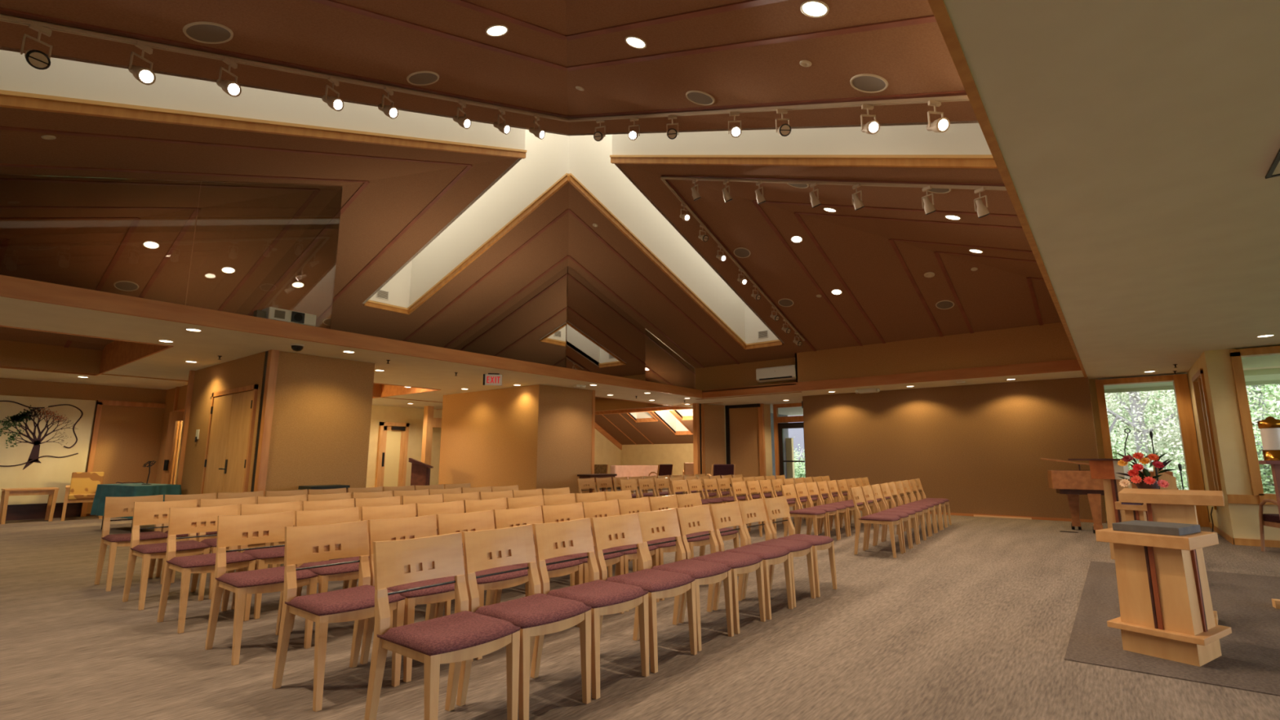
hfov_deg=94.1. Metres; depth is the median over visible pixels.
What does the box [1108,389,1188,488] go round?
tree
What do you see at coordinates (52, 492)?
table
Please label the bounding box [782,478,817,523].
chair
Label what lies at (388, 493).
chair
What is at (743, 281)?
track spotlight
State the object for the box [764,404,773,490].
wall
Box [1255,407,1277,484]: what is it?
tree
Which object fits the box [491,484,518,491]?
chair
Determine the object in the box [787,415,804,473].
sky
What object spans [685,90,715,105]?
ceiling speaker
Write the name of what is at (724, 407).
wall
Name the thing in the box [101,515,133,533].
draped table
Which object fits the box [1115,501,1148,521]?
lectern
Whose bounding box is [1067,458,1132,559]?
lectern
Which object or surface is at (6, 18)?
track
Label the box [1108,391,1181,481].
tree
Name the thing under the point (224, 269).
recessed light
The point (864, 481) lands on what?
chair
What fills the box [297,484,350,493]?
table
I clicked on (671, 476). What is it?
chair
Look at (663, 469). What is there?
armchair
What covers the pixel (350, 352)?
recessed light
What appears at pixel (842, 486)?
chair
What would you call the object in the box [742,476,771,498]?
chair
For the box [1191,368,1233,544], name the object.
trim
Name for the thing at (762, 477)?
chair
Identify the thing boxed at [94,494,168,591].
chair
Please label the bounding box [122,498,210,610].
chair
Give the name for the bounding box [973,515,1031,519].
air slot
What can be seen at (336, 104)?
track spotlight
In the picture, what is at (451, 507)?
chair
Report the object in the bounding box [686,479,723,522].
chair
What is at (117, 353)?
trim
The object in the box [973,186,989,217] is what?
track spotlight
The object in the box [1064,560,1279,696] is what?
carpet inset
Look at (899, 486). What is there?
chair
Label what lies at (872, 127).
track spotlight
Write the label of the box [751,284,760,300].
track spotlight
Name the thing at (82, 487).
armchair
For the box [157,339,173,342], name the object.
recessed light
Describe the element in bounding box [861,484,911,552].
chair
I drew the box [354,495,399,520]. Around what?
chair
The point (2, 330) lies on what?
ceiling
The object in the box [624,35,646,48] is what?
recessed light
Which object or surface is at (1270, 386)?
tree
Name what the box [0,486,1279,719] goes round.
floor
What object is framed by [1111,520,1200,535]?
pad
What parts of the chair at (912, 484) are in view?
backrest, leg, leg, seat, leg, leg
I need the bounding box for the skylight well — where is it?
[0,47,991,343]
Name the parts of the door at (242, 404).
handle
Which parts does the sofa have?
backrest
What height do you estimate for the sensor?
0.030 m
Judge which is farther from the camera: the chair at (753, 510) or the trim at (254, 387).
the trim at (254, 387)
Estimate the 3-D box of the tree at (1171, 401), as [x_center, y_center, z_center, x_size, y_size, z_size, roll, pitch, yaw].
[21.463,-0.200,23.484,9.868,11.473,9.248,-6,-11,32]
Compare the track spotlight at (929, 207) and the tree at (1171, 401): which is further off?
the tree at (1171, 401)
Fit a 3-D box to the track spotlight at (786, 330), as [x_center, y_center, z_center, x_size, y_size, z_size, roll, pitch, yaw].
[3.049,-0.695,12.470,0.132,0.312,0.206,6,-11,-32]
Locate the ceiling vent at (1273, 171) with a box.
[1265,148,1279,178]
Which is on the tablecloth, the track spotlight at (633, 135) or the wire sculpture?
the wire sculpture
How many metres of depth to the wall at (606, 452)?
18.33 m
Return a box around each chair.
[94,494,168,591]
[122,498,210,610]
[155,493,217,582]
[156,504,256,633]
[190,496,270,599]
[204,511,318,665]
[217,490,271,568]
[231,501,319,618]
[254,494,321,582]
[266,488,307,567]
[272,520,405,711]
[290,506,359,632]
[298,497,354,595]
[306,492,351,563]
[308,488,361,520]
[347,486,382,498]
[352,490,391,497]
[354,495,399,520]
[360,503,416,627]
[360,514,473,682]
[364,532,520,719]
[382,484,414,496]
[392,488,428,504]
[401,493,443,535]
[414,484,444,489]
[414,500,464,615]
[428,487,461,494]
[433,510,528,659]
[442,491,479,510]
[444,483,471,493]
[456,524,591,719]
[461,486,491,499]
[463,497,536,555]
[479,489,513,507]
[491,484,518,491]
[493,506,582,626]
[506,495,574,586]
[512,488,542,497]
[530,517,648,699]
[540,502,624,613]
[542,487,594,546]
[542,493,592,584]
[575,491,636,577]
[577,477,596,493]
[582,499,659,611]
[590,512,697,673]
[595,477,613,492]
[604,489,638,570]
[612,476,644,498]
[617,497,688,600]
[619,478,639,497]
[628,475,653,497]
[635,507,733,651]
[637,478,656,497]
[642,475,668,496]
[648,494,711,561]
[653,477,671,496]
[657,475,683,494]
[668,476,701,497]
[670,474,696,493]
[670,480,709,506]
[675,492,738,576]
[675,504,765,634]
[682,474,709,493]
[683,475,715,498]
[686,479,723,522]
[694,473,720,492]
[696,475,727,497]
[702,478,734,502]
[708,501,793,619]
[709,475,738,497]
[715,477,749,501]
[720,475,742,495]
[729,476,759,499]
[730,480,762,537]
[732,474,755,494]
[737,498,815,607]
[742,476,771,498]
[745,480,785,532]
[754,475,782,497]
[758,479,795,530]
[762,496,837,597]
[764,475,782,493]
[770,478,807,525]
[774,475,804,507]
[780,484,827,537]
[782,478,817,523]
[792,477,826,519]
[793,482,839,540]
[802,476,835,506]
[805,481,848,539]
[812,475,844,516]
[816,480,856,536]
[820,475,853,515]
[826,480,864,532]
[836,479,874,528]
[845,478,882,524]
[849,486,903,558]
[853,477,887,516]
[860,477,890,512]
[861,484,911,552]
[870,484,918,547]
[879,483,925,543]
[886,481,930,539]
[893,480,936,536]
[901,480,942,533]
[907,479,946,529]
[914,478,951,527]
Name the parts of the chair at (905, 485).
backrest, leg, seat, leg, leg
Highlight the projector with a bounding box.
[253,306,316,326]
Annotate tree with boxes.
[794,444,805,478]
[1104,385,1279,489]
[1107,390,1181,468]
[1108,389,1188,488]
[1108,389,1254,489]
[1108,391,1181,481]
[1109,416,1186,489]
[1149,383,1279,489]
[1164,399,1279,493]
[1247,384,1279,417]
[1248,386,1279,417]
[1250,387,1279,421]
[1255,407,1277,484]
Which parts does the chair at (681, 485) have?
backrest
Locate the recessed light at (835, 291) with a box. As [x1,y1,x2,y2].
[831,288,842,294]
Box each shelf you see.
[1115,501,1147,511]
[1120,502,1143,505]
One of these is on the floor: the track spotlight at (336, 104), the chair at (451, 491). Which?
the chair at (451, 491)
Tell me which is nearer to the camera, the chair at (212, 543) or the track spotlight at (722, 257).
the chair at (212, 543)
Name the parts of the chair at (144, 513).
leg, leg, backrest, seat frame, seat, leg, leg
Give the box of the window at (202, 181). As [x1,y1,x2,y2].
[186,181,342,325]
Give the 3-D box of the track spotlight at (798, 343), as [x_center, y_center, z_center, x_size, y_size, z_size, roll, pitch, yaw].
[3.390,-0.443,12.865,0.132,0.312,0.206,6,-11,-32]
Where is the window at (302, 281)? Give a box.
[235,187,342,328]
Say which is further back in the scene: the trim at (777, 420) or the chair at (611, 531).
the trim at (777, 420)
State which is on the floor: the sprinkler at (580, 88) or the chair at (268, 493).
the chair at (268, 493)
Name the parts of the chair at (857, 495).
leg, backrest, leg, seat, seat frame, leg, leg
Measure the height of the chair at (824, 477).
0.808 m
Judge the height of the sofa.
0.920 m
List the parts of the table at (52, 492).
leg, leg, leg, leg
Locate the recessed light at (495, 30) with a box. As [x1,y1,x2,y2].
[485,24,508,36]
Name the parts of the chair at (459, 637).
leg, backrest, leg, seat frame, seat, leg, leg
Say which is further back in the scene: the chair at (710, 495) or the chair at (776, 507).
the chair at (710, 495)
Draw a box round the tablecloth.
[90,483,181,519]
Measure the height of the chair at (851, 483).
0.808 m
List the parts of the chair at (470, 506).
backrest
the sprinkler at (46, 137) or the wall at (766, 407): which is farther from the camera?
the wall at (766, 407)
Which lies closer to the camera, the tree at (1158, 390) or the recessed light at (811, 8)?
the recessed light at (811, 8)
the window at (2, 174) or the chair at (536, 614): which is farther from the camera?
the window at (2, 174)
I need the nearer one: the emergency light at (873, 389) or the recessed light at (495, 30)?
the recessed light at (495, 30)
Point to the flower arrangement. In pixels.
(1141, 482)
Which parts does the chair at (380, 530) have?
leg, backrest, leg, seat, leg, seat frame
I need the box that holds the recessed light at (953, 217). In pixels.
[944,214,961,220]
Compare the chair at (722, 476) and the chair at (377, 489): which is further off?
the chair at (722, 476)
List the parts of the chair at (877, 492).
backrest, leg, leg, seat, leg, leg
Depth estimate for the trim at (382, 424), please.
17.50 m
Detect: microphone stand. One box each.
[1149,431,1159,488]
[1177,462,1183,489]
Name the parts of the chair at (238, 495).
backrest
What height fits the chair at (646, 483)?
0.808 m
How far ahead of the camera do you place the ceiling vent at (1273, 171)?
3.21 m
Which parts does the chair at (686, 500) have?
backrest, leg, seat, seat frame, leg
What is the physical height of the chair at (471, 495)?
0.808 m
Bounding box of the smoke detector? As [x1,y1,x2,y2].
[573,384,585,388]
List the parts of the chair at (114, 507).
leg, leg, backrest, seat frame, seat, leg, leg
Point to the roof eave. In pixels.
(1271, 375)
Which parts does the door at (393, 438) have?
push plate, glass panel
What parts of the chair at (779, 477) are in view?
backrest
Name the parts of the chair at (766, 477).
backrest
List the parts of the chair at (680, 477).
backrest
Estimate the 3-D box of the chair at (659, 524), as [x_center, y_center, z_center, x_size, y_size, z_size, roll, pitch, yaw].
[0.297,1.448,4.050,0.549,0.808,0.452,-8,-12,38]
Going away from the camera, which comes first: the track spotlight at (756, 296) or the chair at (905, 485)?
the chair at (905, 485)
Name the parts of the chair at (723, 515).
leg, backrest, leg, seat, leg, seat frame, leg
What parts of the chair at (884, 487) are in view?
backrest, leg, leg, seat, leg, leg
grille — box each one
[186,24,230,42]
[274,309,285,319]
[408,72,437,84]
[852,75,885,91]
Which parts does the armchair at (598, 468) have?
backrest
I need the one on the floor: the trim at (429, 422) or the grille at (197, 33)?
the trim at (429, 422)
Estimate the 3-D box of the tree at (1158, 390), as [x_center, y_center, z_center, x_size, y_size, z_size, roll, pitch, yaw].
[19.539,0.611,27.971,9.851,11.348,10.899,4,-10,-22]
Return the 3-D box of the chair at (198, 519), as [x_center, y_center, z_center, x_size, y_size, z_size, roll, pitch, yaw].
[-3.199,1.510,4.427,0.549,0.808,0.452,-7,-12,37]
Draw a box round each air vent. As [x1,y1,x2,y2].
[376,289,389,300]
[757,329,768,338]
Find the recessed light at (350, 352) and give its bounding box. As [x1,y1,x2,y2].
[342,351,355,353]
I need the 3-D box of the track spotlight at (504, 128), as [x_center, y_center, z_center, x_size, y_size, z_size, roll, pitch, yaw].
[-1.592,-2.743,6.867,0.205,0.315,0.132,-3,-10,19]
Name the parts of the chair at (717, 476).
backrest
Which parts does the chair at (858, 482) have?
backrest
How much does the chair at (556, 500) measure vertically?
0.808 m
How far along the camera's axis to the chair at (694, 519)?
4.39 m
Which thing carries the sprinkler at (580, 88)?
attached to the ceiling at (235, 227)
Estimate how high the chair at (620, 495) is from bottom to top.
0.808 m
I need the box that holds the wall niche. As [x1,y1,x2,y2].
[704,404,759,490]
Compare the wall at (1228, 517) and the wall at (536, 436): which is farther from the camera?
the wall at (536, 436)
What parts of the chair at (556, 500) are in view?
backrest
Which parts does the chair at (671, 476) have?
backrest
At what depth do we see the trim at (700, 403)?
16.77 m
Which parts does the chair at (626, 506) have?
backrest, leg, seat, seat frame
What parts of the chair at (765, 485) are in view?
leg, backrest, leg, leg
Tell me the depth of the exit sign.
10.94 m
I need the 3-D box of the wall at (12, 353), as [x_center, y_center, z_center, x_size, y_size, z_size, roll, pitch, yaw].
[-5.641,-0.376,11.701,6.100,1.490,19.000,-7,-12,38]
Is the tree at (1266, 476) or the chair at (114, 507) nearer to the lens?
the chair at (114, 507)
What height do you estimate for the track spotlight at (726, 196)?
0.328 m
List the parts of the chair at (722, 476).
backrest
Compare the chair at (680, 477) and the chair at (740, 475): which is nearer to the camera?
the chair at (680, 477)
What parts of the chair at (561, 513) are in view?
backrest, leg, seat, seat frame, leg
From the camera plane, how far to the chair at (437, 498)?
6.08 m
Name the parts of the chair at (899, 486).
backrest, leg, seat, leg, leg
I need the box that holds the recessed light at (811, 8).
[800,0,829,17]
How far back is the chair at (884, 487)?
8.69 m
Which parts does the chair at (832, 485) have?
leg, backrest, leg, seat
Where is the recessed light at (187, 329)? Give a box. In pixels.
[184,328,202,331]
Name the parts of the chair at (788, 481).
backrest, seat, leg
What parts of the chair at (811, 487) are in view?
leg, backrest, leg, seat, leg, seat frame, leg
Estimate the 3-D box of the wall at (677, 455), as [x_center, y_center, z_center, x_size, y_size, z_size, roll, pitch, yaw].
[2.269,4.111,23.452,8.000,1.900,0.150,-7,-12,38]
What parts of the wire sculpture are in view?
stem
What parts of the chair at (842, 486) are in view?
leg, backrest, leg, leg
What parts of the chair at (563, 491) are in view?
backrest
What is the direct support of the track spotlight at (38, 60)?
attached to the track at (6, 18)
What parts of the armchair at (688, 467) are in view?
backrest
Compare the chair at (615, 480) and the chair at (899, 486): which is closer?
the chair at (899, 486)
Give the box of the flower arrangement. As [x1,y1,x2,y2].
[1115,452,1175,488]
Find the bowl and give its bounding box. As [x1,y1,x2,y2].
[1134,480,1159,488]
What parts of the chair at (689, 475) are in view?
backrest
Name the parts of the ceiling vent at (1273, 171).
panel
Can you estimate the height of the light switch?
0.210 m
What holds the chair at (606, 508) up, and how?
on the floor
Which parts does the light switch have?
plate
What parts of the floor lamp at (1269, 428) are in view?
plate, lamp shade, post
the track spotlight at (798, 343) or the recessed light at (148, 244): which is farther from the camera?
the track spotlight at (798, 343)
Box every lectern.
[408,457,433,485]
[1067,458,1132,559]
[1095,528,1231,666]
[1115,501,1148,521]
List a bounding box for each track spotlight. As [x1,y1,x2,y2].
[20,21,53,70]
[128,40,155,84]
[216,56,241,97]
[321,75,343,111]
[377,85,398,119]
[453,99,471,128]
[493,106,510,134]
[528,113,545,139]
[593,119,605,141]
[627,117,639,140]
[666,115,678,139]
[680,203,689,221]
[691,178,701,200]
[697,224,708,241]
[715,244,726,261]
[721,179,732,203]
[728,111,742,137]
[737,268,746,284]
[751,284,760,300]
[755,180,765,204]
[769,306,779,320]
[775,108,791,136]
[781,319,791,333]
[792,332,801,346]
[809,182,821,208]
[851,183,864,210]
[860,103,879,134]
[921,185,936,214]
[926,99,950,132]
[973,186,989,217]
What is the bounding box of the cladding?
[770,413,788,479]
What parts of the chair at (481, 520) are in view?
leg, backrest, leg, leg, seat, seat frame, leg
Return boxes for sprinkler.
[40,135,56,139]
[575,85,584,90]
[799,60,811,66]
[924,271,934,277]
[970,266,977,271]
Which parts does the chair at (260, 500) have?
leg, seat frame, backrest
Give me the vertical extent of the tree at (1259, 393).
8.681 m
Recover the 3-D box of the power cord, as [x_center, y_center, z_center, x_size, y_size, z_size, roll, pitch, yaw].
[8.951,2.495,9.305,0.372,0.460,0.091,8,-12,-39]
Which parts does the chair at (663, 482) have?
leg, backrest, leg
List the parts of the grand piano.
lid, leg, leg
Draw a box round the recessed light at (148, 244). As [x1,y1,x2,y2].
[142,240,159,248]
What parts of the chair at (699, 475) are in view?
backrest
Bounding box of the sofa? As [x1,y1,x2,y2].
[610,465,657,489]
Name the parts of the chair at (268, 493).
backrest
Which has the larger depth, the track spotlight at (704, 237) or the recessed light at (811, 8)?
the track spotlight at (704, 237)
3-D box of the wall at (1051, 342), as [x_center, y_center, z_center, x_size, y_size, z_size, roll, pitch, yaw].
[4.657,0.100,13.196,8.240,1.040,0.320,-7,-12,38]
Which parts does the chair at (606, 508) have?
backrest, seat, leg, seat frame, leg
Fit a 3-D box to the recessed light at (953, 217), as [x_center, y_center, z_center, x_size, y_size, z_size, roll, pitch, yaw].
[4.107,-1.871,7.823,0.191,0.071,0.199,-6,-11,32]
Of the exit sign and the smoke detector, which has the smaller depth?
the exit sign
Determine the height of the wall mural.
2.080 m
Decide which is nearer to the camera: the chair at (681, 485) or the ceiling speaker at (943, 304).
the chair at (681, 485)
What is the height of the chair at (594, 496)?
0.808 m
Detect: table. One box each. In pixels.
[0,487,59,524]
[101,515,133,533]
[297,484,350,493]
[577,473,617,493]
[1118,488,1224,624]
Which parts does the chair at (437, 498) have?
backrest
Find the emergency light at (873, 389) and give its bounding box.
[854,387,879,393]
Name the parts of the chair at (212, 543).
leg, seat, leg, backrest, seat frame, leg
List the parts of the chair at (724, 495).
backrest, seat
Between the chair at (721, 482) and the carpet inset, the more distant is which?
the chair at (721, 482)
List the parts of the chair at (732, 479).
backrest, seat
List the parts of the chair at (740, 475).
backrest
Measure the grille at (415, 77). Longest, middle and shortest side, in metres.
0.272 x 0.272 x 0.004 m
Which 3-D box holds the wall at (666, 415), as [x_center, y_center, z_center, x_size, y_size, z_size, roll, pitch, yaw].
[0.960,1.722,22.417,3.160,2.006,2.350,-7,-12,38]
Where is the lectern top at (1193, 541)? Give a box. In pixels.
[1095,528,1218,550]
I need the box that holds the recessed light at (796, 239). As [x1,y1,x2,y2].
[791,235,802,243]
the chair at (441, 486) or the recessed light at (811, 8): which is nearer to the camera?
the recessed light at (811, 8)
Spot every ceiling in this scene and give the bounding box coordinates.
[0,0,1279,415]
[0,326,604,398]
[595,410,693,444]
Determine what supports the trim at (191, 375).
attached to the wall at (170, 396)
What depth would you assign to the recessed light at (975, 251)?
9.08 m
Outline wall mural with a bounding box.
[0,395,95,505]
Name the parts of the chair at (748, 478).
backrest, seat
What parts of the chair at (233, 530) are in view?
leg, leg, backrest, seat frame, seat, leg, leg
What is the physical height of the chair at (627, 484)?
0.808 m
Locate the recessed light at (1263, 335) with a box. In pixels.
[1256,334,1275,337]
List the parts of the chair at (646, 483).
leg, backrest, leg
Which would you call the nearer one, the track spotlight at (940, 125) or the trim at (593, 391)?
the track spotlight at (940, 125)
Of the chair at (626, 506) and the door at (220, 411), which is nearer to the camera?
the chair at (626, 506)
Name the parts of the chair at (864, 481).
backrest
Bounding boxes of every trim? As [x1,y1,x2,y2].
[0,0,1044,385]
[0,94,997,349]
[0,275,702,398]
[0,324,693,414]
[80,400,165,516]
[173,370,195,484]
[200,384,258,493]
[250,351,268,492]
[253,349,279,496]
[374,422,408,487]
[421,405,441,481]
[591,390,595,492]
[595,409,693,449]
[693,403,705,488]
[699,403,702,474]
[702,359,1081,398]
[724,403,759,464]
[757,402,803,493]
[927,0,1087,377]
[1094,373,1209,527]
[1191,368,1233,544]
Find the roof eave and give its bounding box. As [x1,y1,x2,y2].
[1103,354,1279,393]
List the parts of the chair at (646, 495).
backrest, seat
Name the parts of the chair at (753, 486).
leg, backrest, leg, leg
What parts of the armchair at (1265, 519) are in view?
seat, seat frame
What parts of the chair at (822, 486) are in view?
leg, backrest, leg, seat, leg, leg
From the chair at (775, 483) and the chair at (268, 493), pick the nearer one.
the chair at (268, 493)
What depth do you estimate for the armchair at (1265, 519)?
7.61 m
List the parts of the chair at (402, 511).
leg, backrest, leg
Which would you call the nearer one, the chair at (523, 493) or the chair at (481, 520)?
the chair at (481, 520)
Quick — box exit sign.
[482,373,502,385]
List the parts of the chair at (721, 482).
backrest, leg, seat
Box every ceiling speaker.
[113,280,138,291]
[182,21,233,44]
[406,71,439,85]
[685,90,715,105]
[733,247,751,257]
[777,298,793,306]
[787,183,808,188]
[849,73,888,93]
[927,187,951,193]
[935,300,954,309]
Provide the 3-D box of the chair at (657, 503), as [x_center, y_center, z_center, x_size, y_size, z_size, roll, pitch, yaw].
[0.405,1.727,5.731,0.549,0.808,0.452,-7,-12,37]
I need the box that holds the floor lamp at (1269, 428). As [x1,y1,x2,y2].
[1257,416,1279,608]
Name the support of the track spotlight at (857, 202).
attached to the track at (834, 183)
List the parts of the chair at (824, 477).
backrest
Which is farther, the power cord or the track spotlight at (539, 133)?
the power cord
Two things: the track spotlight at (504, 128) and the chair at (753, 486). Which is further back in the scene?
the chair at (753, 486)
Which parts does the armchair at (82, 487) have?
leg, seat frame, seat, backrest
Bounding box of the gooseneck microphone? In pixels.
[1124,428,1130,455]
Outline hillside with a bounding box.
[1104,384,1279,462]
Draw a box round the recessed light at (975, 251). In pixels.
[968,248,983,253]
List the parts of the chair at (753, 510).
leg, backrest, leg, seat, leg, seat frame, leg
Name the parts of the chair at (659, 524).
leg, backrest, leg, seat, leg, seat frame, leg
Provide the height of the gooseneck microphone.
0.361 m
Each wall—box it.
[0,339,723,411]
[84,400,620,487]
[155,385,187,484]
[181,351,374,496]
[438,384,591,509]
[620,437,795,487]
[627,408,693,431]
[695,322,1076,399]
[724,407,727,491]
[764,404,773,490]
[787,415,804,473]
[802,377,1106,523]
[1088,378,1106,521]
[1186,350,1245,543]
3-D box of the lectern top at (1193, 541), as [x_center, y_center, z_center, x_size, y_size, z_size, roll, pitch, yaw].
[3.237,1.111,3.740,0.490,0.070,0.460,6,-11,-32]
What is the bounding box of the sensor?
[955,381,965,383]
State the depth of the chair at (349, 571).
4.19 m
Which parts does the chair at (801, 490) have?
leg, backrest, leg, seat, leg, seat frame, leg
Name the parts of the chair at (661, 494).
backrest, seat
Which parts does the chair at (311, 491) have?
backrest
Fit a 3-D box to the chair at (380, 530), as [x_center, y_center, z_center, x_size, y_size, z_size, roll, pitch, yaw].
[-1.308,1.364,3.543,0.549,0.808,0.452,-7,-12,38]
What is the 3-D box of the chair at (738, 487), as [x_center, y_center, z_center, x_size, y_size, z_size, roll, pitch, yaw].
[1.764,2.340,9.431,0.549,0.808,0.452,-7,-12,36]
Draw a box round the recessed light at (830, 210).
[822,207,836,212]
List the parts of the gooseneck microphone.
stem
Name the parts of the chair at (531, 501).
backrest, leg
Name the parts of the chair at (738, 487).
leg, backrest, leg, leg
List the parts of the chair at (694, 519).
leg, backrest, leg, seat, leg, seat frame, leg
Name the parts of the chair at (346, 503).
backrest, leg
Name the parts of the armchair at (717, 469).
leg, backrest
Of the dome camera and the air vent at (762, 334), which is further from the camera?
the air vent at (762, 334)
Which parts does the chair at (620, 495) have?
backrest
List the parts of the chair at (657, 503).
backrest, leg, seat, seat frame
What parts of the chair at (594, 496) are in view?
backrest, leg, leg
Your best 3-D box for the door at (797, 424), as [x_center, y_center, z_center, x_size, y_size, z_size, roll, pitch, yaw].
[4.291,2.847,16.680,0.840,2.180,0.100,-7,-12,38]
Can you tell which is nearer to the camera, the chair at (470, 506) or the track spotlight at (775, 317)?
the chair at (470, 506)
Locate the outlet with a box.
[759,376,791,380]
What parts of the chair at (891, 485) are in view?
backrest, leg, seat, leg, leg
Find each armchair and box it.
[61,471,104,520]
[594,464,608,491]
[647,464,673,489]
[682,462,693,479]
[706,464,735,491]
[1258,498,1279,551]
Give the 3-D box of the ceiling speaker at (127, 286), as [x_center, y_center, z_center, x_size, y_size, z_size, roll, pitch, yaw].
[-8.243,-1.187,9.566,0.293,0.108,0.309,-9,-13,43]
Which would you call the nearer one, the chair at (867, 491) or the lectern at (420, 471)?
the chair at (867, 491)
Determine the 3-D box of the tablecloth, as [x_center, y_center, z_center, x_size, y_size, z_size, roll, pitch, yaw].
[-8.453,2.348,10.018,1.518,0.500,0.736,-5,-11,29]
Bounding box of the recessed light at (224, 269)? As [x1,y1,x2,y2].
[221,266,235,273]
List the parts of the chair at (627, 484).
backrest, leg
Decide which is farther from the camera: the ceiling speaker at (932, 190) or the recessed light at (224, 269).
the recessed light at (224, 269)
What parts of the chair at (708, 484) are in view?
leg, backrest, leg, seat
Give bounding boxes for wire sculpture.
[115,460,156,484]
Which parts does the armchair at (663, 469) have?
leg, backrest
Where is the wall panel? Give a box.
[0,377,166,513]
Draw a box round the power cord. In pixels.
[1210,506,1217,532]
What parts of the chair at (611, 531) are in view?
leg, backrest, leg, seat, leg, seat frame, leg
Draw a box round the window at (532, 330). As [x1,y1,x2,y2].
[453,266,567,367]
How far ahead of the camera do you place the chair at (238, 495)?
6.63 m
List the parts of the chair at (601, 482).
backrest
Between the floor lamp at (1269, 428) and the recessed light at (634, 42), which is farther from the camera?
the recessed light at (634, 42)
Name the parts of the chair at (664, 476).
backrest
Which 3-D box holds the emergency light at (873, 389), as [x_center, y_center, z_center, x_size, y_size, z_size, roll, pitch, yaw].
[5.112,0.694,13.369,0.550,0.095,0.175,-7,-12,38]
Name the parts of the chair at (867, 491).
backrest, leg, leg, seat, leg, seat frame, leg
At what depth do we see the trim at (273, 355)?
8.44 m
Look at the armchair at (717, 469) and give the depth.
15.51 m
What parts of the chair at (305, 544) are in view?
leg, leg, backrest, seat frame, seat, leg, leg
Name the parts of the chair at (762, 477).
backrest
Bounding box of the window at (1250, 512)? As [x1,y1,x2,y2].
[1215,345,1279,547]
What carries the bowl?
on the table at (1164, 505)
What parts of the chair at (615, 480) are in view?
backrest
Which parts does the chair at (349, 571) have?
leg, leg, backrest, seat, seat frame, leg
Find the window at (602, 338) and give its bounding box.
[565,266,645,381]
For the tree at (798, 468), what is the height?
2.657 m
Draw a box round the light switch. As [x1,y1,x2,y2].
[194,429,199,441]
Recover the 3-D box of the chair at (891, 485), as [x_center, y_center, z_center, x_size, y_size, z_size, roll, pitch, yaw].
[4.104,2.288,9.120,0.549,0.808,0.452,-6,-11,34]
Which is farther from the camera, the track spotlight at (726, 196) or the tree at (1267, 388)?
the tree at (1267, 388)
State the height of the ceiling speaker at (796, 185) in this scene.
0.108 m
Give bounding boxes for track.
[0,13,568,121]
[567,95,968,122]
[660,176,1006,190]
[660,178,804,341]
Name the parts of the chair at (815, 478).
backrest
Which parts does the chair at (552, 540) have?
leg, backrest, leg, leg, seat, seat frame, leg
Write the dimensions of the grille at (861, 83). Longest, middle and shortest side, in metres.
0.272 x 0.272 x 0.004 m
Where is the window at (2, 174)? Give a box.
[1,173,200,304]
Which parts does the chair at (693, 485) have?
backrest, leg, seat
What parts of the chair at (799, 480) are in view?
backrest, seat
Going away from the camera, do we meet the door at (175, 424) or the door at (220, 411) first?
the door at (220, 411)
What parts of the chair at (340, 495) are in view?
backrest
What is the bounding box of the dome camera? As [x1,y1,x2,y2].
[290,343,304,351]
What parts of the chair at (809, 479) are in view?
backrest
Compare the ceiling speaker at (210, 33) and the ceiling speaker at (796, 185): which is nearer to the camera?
the ceiling speaker at (210, 33)
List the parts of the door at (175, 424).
push plate, glass panel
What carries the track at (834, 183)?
hanging from the ceiling at (235, 227)
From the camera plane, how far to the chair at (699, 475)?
14.43 m
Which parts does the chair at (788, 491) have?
leg, backrest, leg, seat frame, seat, leg, leg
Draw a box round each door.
[160,411,184,484]
[203,394,233,498]
[218,390,253,493]
[379,426,405,488]
[777,422,805,484]
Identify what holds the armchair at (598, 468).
on the floor
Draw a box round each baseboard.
[5,502,81,520]
[859,507,1093,522]
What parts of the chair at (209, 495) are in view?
leg, leg, backrest, seat, seat frame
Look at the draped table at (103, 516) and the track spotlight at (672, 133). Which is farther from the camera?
the draped table at (103, 516)
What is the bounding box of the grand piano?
[1040,457,1178,533]
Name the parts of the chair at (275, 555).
leg, leg, seat, seat frame, backrest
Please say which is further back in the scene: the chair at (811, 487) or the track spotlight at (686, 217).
the track spotlight at (686, 217)
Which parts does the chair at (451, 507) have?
backrest, leg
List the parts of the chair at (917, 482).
backrest, leg, seat, leg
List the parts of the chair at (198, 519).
leg, leg, backrest, seat frame, seat, leg, leg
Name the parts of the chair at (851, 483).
leg, backrest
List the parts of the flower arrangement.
flower, flower, flower, flower, flower, flower, flower, flower, flower, flower, flower, flower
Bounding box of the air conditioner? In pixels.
[755,364,795,382]
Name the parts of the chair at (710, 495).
backrest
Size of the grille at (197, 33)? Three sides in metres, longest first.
0.272 x 0.272 x 0.004 m
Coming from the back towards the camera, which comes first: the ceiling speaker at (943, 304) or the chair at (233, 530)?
the ceiling speaker at (943, 304)
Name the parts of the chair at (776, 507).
leg, backrest, leg, seat, leg, seat frame, leg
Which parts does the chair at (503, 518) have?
leg, backrest, seat, seat frame, leg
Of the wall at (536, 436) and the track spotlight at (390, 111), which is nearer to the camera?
the track spotlight at (390, 111)
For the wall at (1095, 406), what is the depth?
11.60 m
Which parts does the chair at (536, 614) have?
leg, backrest, leg, seat, leg, seat frame, leg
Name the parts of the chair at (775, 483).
backrest, seat, leg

